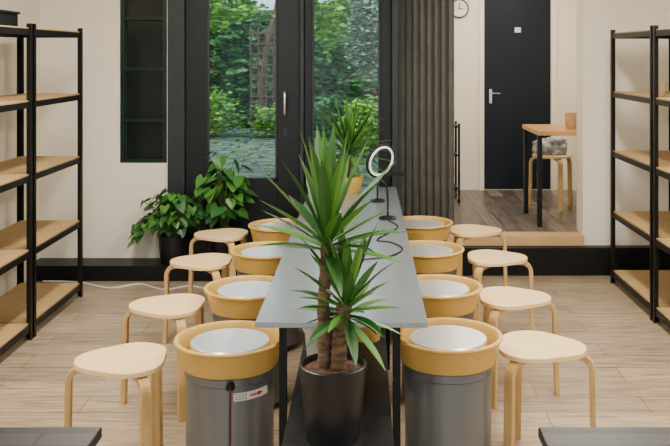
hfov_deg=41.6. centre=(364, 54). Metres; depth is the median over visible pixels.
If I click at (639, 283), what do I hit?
shelving unit
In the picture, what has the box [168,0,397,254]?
door
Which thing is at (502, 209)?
floor
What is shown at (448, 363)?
wheel
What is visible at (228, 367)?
wheel
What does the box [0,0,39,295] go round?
wall
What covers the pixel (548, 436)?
work table
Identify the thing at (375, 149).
lamp
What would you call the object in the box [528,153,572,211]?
stool
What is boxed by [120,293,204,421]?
stool
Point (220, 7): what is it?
shrub
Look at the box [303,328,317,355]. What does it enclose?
bucket
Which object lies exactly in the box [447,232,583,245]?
trim
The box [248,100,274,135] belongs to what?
shrub
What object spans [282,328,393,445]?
shelf
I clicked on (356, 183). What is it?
pot
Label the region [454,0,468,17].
wall clock
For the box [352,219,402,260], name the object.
power cable
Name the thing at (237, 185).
philodendron
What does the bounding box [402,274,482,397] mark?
wheel
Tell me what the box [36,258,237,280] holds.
trim
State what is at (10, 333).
shelving unit
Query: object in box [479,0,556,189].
door
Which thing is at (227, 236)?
stool
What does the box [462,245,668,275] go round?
trim
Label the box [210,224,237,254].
pot
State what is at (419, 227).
wheel
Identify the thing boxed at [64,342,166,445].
stool
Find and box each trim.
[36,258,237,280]
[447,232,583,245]
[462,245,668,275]
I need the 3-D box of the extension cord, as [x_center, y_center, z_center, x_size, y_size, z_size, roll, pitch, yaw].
[-1.556,1.614,6.137,1.512,0.012,0.146,0,0,6]
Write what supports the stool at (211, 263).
on the floor at (630, 353)
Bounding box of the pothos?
[127,188,207,263]
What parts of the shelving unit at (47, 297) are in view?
post, post, shelf frame, shelf frame, shelf frame, shelf frame, shelf frame, post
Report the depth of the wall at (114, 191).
6.55 m
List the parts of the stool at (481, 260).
leg, leg, seat, leg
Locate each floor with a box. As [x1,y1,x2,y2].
[0,276,669,445]
[454,190,578,231]
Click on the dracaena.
(350, 120)
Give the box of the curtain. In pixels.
[398,0,453,225]
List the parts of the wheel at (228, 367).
knob, cord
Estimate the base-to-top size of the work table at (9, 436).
0.750 m
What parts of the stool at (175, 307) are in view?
leg, seat, leg, leg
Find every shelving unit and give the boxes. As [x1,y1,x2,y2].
[0,23,32,355]
[0,24,82,337]
[610,25,669,320]
[653,25,669,327]
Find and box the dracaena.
[303,94,389,193]
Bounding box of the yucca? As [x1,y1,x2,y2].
[252,124,408,445]
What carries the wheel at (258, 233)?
on the floor at (630, 353)
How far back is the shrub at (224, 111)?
14.14 m
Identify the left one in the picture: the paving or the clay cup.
the paving
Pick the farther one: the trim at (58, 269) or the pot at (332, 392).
the trim at (58, 269)
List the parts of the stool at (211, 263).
leg, seat, leg, leg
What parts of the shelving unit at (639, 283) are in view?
post, shelf frame, shelf frame, shelf frame, shelf frame, shelf frame, post, post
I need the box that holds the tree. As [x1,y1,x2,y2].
[260,4,274,127]
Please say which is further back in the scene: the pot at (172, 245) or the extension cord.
the pot at (172, 245)
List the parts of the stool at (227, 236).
leg, seat, leg, leg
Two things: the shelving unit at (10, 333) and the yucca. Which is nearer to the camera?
the yucca
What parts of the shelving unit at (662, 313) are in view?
post, shelf frame, shelf frame, shelf frame, shelf frame, shelf frame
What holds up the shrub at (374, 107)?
on the paving
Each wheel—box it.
[174,320,278,445]
[204,275,278,403]
[230,241,297,346]
[248,218,296,241]
[401,317,502,445]
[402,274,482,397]
[403,216,452,240]
[409,240,463,274]
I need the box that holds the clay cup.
[565,113,576,128]
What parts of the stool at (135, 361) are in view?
leg, seat, leg, leg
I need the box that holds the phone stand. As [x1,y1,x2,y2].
[370,171,403,202]
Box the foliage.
[210,3,377,125]
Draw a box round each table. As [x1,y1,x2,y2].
[0,427,101,445]
[255,187,427,445]
[522,124,576,226]
[538,427,669,445]
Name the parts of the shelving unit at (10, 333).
shelf frame, shelf frame, shelf frame, shelf frame, shelf frame, post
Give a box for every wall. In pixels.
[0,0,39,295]
[40,0,669,257]
[454,0,576,189]
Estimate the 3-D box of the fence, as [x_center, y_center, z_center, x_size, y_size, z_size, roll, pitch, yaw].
[0.000,0.220,17.250,14.000,2.200,0.100,0,0,0]
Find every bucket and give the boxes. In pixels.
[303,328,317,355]
[357,328,380,342]
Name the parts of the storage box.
box lid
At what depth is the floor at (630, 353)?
4.55 m
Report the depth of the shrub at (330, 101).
14.14 m
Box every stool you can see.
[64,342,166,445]
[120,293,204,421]
[162,253,231,343]
[188,228,247,293]
[450,224,507,285]
[468,249,534,330]
[479,286,559,408]
[499,330,595,445]
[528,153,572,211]
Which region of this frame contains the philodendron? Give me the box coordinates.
[193,150,258,254]
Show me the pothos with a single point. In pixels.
(173, 243)
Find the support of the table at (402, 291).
on the floor at (630, 353)
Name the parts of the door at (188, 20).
handle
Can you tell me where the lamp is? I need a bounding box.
[366,143,396,219]
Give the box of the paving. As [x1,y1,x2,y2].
[210,123,377,186]
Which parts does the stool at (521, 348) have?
leg, leg, seat, leg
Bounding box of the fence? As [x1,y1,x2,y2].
[210,10,377,122]
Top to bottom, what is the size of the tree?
3.306 m
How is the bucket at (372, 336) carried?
on the shelf at (376, 429)
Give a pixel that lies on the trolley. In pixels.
(456, 126)
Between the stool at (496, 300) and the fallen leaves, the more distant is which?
the fallen leaves
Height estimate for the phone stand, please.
0.195 m
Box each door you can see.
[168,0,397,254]
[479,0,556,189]
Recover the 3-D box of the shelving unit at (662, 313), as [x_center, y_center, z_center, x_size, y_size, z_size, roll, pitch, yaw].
[1.970,0.720,4.890,0.450,1.800,0.900,0,0,0]
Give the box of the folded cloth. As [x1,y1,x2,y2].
[532,136,566,155]
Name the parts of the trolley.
post, post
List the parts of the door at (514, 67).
handle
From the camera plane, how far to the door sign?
8.75 m
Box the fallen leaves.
[210,136,377,183]
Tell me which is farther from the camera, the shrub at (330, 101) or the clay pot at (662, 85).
the shrub at (330, 101)
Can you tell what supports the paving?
on the ground
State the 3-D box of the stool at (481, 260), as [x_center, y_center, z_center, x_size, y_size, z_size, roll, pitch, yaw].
[0.780,1.387,5.046,0.380,0.465,0.408,0,0,6]
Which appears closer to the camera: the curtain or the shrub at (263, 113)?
the curtain
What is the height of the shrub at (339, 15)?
1.639 m
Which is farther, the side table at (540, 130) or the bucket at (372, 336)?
the side table at (540, 130)
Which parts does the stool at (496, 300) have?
leg, leg, seat, leg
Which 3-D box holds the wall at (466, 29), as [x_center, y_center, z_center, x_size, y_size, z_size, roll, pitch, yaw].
[1.273,0.320,8.820,2.054,2.600,0.160,0,0,0]
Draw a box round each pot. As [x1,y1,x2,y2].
[158,232,188,263]
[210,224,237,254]
[299,353,366,445]
[345,174,363,193]
[649,82,667,95]
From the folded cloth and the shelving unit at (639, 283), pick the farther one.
the folded cloth
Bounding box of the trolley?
[454,121,459,202]
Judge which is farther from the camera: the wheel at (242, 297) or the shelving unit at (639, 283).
the shelving unit at (639, 283)
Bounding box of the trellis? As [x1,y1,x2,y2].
[249,27,274,132]
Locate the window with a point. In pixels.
(143, 23)
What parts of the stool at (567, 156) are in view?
leg, seat, leg, leg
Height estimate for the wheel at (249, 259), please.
0.539 m
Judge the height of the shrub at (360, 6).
1.432 m
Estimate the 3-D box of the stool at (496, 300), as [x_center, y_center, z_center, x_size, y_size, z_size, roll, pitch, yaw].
[0.740,1.387,4.218,0.380,0.465,0.408,0,0,4]
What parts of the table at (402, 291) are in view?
leg, leg, leg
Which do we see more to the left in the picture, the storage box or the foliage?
the storage box
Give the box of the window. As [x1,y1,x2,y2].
[120,0,166,162]
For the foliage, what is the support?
on the paving
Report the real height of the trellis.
1.800 m
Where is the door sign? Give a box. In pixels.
[515,27,520,31]
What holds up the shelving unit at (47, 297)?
on the floor at (630, 353)
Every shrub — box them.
[210,0,274,33]
[210,86,250,135]
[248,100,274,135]
[314,0,359,58]
[314,91,363,134]
[337,94,377,152]
[341,0,377,84]
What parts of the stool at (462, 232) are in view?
leg, seat, leg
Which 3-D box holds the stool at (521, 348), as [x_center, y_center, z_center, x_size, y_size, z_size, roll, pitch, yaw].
[0.729,1.387,3.501,0.380,0.465,0.408,0,0,14]
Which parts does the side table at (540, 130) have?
leg, leg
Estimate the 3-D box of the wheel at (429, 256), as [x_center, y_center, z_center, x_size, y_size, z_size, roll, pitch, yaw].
[0.345,1.351,4.940,0.424,0.539,0.424,0,0,0]
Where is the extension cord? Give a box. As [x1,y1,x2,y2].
[42,280,203,290]
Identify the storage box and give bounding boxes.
[0,9,19,25]
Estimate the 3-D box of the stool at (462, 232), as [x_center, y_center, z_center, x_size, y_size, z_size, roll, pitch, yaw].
[0.755,1.387,5.827,0.380,0.465,0.408,0,0,4]

